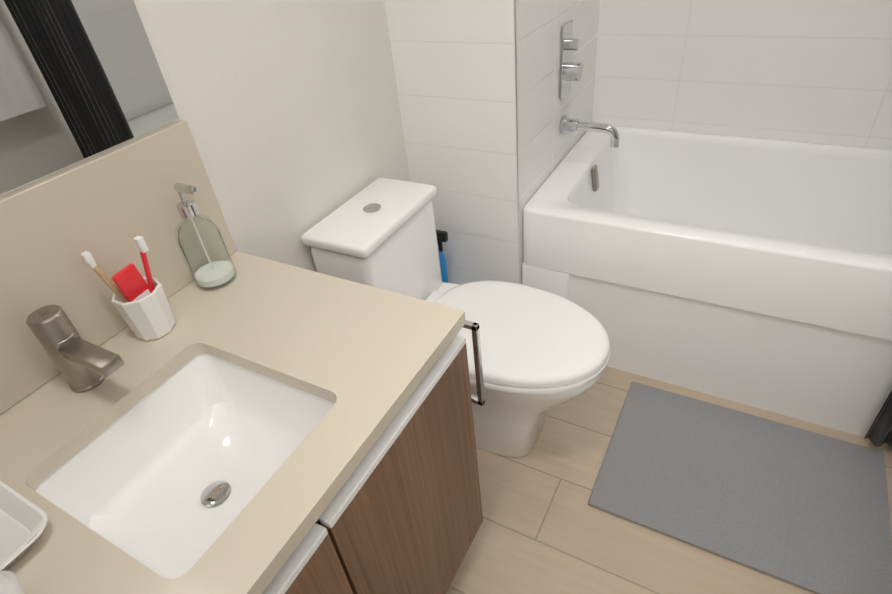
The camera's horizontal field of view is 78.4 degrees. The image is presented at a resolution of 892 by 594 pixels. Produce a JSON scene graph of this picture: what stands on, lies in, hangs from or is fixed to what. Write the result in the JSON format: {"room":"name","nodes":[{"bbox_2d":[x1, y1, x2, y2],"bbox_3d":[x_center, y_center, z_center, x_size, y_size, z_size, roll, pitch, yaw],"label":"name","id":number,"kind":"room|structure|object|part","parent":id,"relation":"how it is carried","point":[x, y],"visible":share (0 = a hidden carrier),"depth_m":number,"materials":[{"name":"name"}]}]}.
{"room":"bathroom","nodes":[
{"label":"bathroom","id":0,"kind":"room"},
{"bbox_2d":[133,0,409,271],"bbox_3d":[-0.396,-0.660,1.194,0.100,2.420,2.490,14,42,25],"label":"wall","id":1,"kind":"structure","parent":0,"point":[288,111],"depth_m":1.26,"materials":[{"name":"paint"}]},
{"bbox_2d":[0,0,179,196],"bbox_3d":[-0.743,-0.586,0.399,0.005,1.199,0.788,14,42,25],"label":"mirror","id":2,"kind":"object","parent":1,"relation":"attached to","point":[81,81],"visible":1,"depth_m":0.85,"materials":[{"name":"clear glass"}]},
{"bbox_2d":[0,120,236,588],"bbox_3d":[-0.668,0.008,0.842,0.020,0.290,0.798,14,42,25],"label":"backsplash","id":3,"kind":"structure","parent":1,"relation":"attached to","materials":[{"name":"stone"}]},
{"bbox_2d":[446,366,891,593],"bbox_3d":[1.079,0.684,1.284,3.200,0.100,2.490,14,42,25],"label":"floor","id":4,"kind":"structure","parent":0,"point":[545,528],"depth_m":1.42,"materials":[{"name":"beige wood"}]},
{"bbox_2d":[0,120,484,593],"bbox_3d":[-0.375,0.365,0.966,0.584,1.060,0.839,14,42,25],"label":"bathroom vanity","id":5,"kind":"object","parent":4,"relation":"on","point":[258,425],"visible":0.96,"depth_m":0.89,"materials":[{"name":"stone"}]},
{"bbox_3d":[-0.229,0.650,0.770,0.020,0.604,0.389,14,42,25],"label":"door","id":6,"kind":"part","parent":5,"relation":"part of","materials":[{"name":"brown wood"}]},
{"bbox_2d":[0,249,465,593],"bbox_3d":[-0.408,0.196,0.817,0.580,0.026,0.798,14,42,25],"label":"countertop","id":7,"kind":"structure","parent":5,"relation":"on","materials":[{"name":"stone"}]},
{"bbox_2d":[0,571,23,593],"bbox_3d":[-0.477,0.317,0.575,0.050,0.056,0.049,-31,43,-28],"label":"plastic bag","id":8,"kind":"object","parent":7,"relation":"on","point":[10,582],"visible":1,"depth_m":0.55,"materials":[{"name":"white plastic"}]},
{"bbox_2d":[0,481,46,570],"bbox_3d":[-0.643,0.307,0.664,0.280,0.022,0.203,14,42,25],"label":"tray","id":9,"kind":"object","parent":7,"relation":"on","point":[23,521],"visible":0.95,"depth_m":0.68,"materials":[{"name":"ceramic"}]},
{"bbox_2d":[26,305,123,392],"bbox_3d":[-0.551,0.090,0.835,0.152,0.146,0.054,14,42,25],"label":"faucet","id":10,"kind":"object","parent":7,"relation":"on","point":[82,365],"visible":1,"depth_m":0.82,"materials":[{"name":"silver metal"}]},
{"bbox_2d":[111,277,175,340],"bbox_3d":[-0.528,0.023,0.967,0.081,0.090,0.080,14,42,25],"label":"toothbrush cup","id":11,"kind":"object","parent":7,"relation":"on","point":[150,316],"visible":0.88,"depth_m":0.94,"materials":[{"name":"ceramic"}]},
{"bbox_2d":[4,340,368,593],"bbox_3d":[-0.361,0.280,0.846,0.385,0.150,0.370,14,42,25],"label":"sink","id":12,"kind":"object","parent":7,"relation":"in","point":[165,475],"depth_m":0.90,"materials":[{"name":"ceramic"}]},
{"bbox_2d":[173,183,236,290],"bbox_3d":[-0.471,-0.119,1.044,0.086,0.212,0.082,14,42,25],"label":"soap dispenser","id":13,"kind":"object","parent":7,"relation":"on","point":[214,273],"visible":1,"depth_m":1.07,"materials":[{"name":"clear glass"}]},
{"bbox_3d":[-0.039,0.424,1.041,0.020,0.604,0.400,14,42,25],"label":"door","id":14,"kind":"part","parent":5,"relation":"part of","materials":[{"name":"brown wood"}]},
{"bbox_2d":[301,177,609,456],"bbox_3d":[0.076,0.105,1.533,0.746,0.709,0.383,14,42,25],"label":"toilet","id":15,"kind":"object","parent":4,"relation":"on","point":[543,352],"visible":0.67,"depth_m":1.42,"materials":[{"name":"ceramic"}]},
{"bbox_2d":[522,125,891,442],"bbox_3d":[1.085,-0.090,1.759,1.500,0.560,0.748,14,42,25],"label":"bathtub","id":16,"kind":"object","parent":4,"relation":"on","point":[753,272],"visible":0.81,"depth_m":1.66,"materials":[{"name":"ceramic"}]},
{"bbox_2d":[588,382,891,593],"bbox_3d":[0.793,0.493,1.487,0.680,0.012,0.490,14,42,25],"label":"bath mat","id":17,"kind":"object","parent":4,"relation":"on","point":[803,508],"visible":1,"depth_m":1.45,"materials":[{"name":"grey fabric"}]},
{"bbox_3d":[-0.011,0.081,1.999,0.116,0.205,0.116,14,42,25],"label":"caddy","id":18,"kind":"object","parent":4,"relation":"on","visible":0},
{"bbox_2d":[436,230,448,282],"bbox_3d":[-0.025,-0.108,1.851,0.091,0.272,0.072,14,42,25],"label":"spray bottle","id":19,"kind":"object","parent":18,"relation":"on","point":[442,236],"visible":0.35,"depth_m":1.81,"materials":[{"name":"blue plastic"}]},
{"bbox_3d":[1.247,-1.064,1.473,1.620,2.420,0.100,14,42,25],"label":"wall","id":20,"kind":"structure","parent":0,"visible":0},
{"bbox_2d":[592,0,891,148],"bbox_3d":[1.186,-1.004,1.486,1.512,2.320,0.008,14,42,25],"label":"wall tile","id":21,"kind":"structure","parent":20,"relation":"attached to","point":[815,71],"depth_m":1.81,"materials":[{"name":"white tile"}]},
{"bbox_3d":[0.196,-1.069,1.643,0.370,2.420,0.860,14,42,25],"label":"wall","id":22,"kind":"structure","parent":0,"visible":0},
{"bbox_2d":[384,0,519,284],"bbox_3d":[-0.006,-0.823,1.348,0.378,2.420,0.008,14,42,25],"label":"wall tile","id":23,"kind":"structure","parent":22,"relation":"attached to","point":[454,64],"depth_m":1.58,"materials":[{"name":"white tile"}]},
{"bbox_2d":[514,0,518,210],"bbox_3d":[0.133,-1.002,1.097,0.004,1.860,0.006,14,42,25],"label":"trim","id":24,"kind":"structure","parent":22,"relation":"attached to","point":[515,20],"depth_m":1.45,"materials":[{"name":"metal"}]},
{"bbox_2d":[516,0,599,283],"bbox_3d":[0.343,-0.959,1.558,0.008,2.320,0.760,14,42,25],"label":"wall tile","id":25,"kind":"structure","parent":22,"relation":"attached to","point":[546,145],"depth_m":1.67,"materials":[{"name":"white tile"}]},
{"bbox_2d":[560,20,584,99],"bbox_3d":[0.403,-0.746,1.721,0.050,0.215,0.112,14,42,25],"label":"shower valve","id":26,"kind":"object","parent":25,"relation":"attached to","point":[570,70],"visible":0.98,"depth_m":1.71,"materials":[{"name":"silver metal"}]},
{"bbox_2d":[560,115,619,147],"bbox_3d":[0.481,-0.551,1.815,0.192,0.088,0.060,14,42,25],"label":"tub spout","id":27,"kind":"object","parent":25,"relation":"attached to","point":[567,123],"visible":1,"depth_m":1.80,"materials":[{"name":"silver metal"}]},
{"bbox_3d":[1.347,-0.220,0.339,0.100,2.420,2.290,14,42,25],"label":"wall","id":28,"kind":"structure","parent":0,"visible":0},
{"bbox_3d":[1.665,-0.622,0.906,0.008,2.320,0.752,14,42,25],"label":"wall tile","id":29,"kind":"structure","parent":28,"relation":"attached to","visible":0},
{"bbox_2d":[864,390,891,449],"bbox_3d":[0.825,-0.553,0.991,1.502,2.165,0.123,14,42,25],"label":"shower curtain","id":30,"kind":"object","parent":29,"relation":"attached to","point":[879,433],"visible":1,"depth_m":1.45,"materials":[{"name":"black fabric"}]}
]}

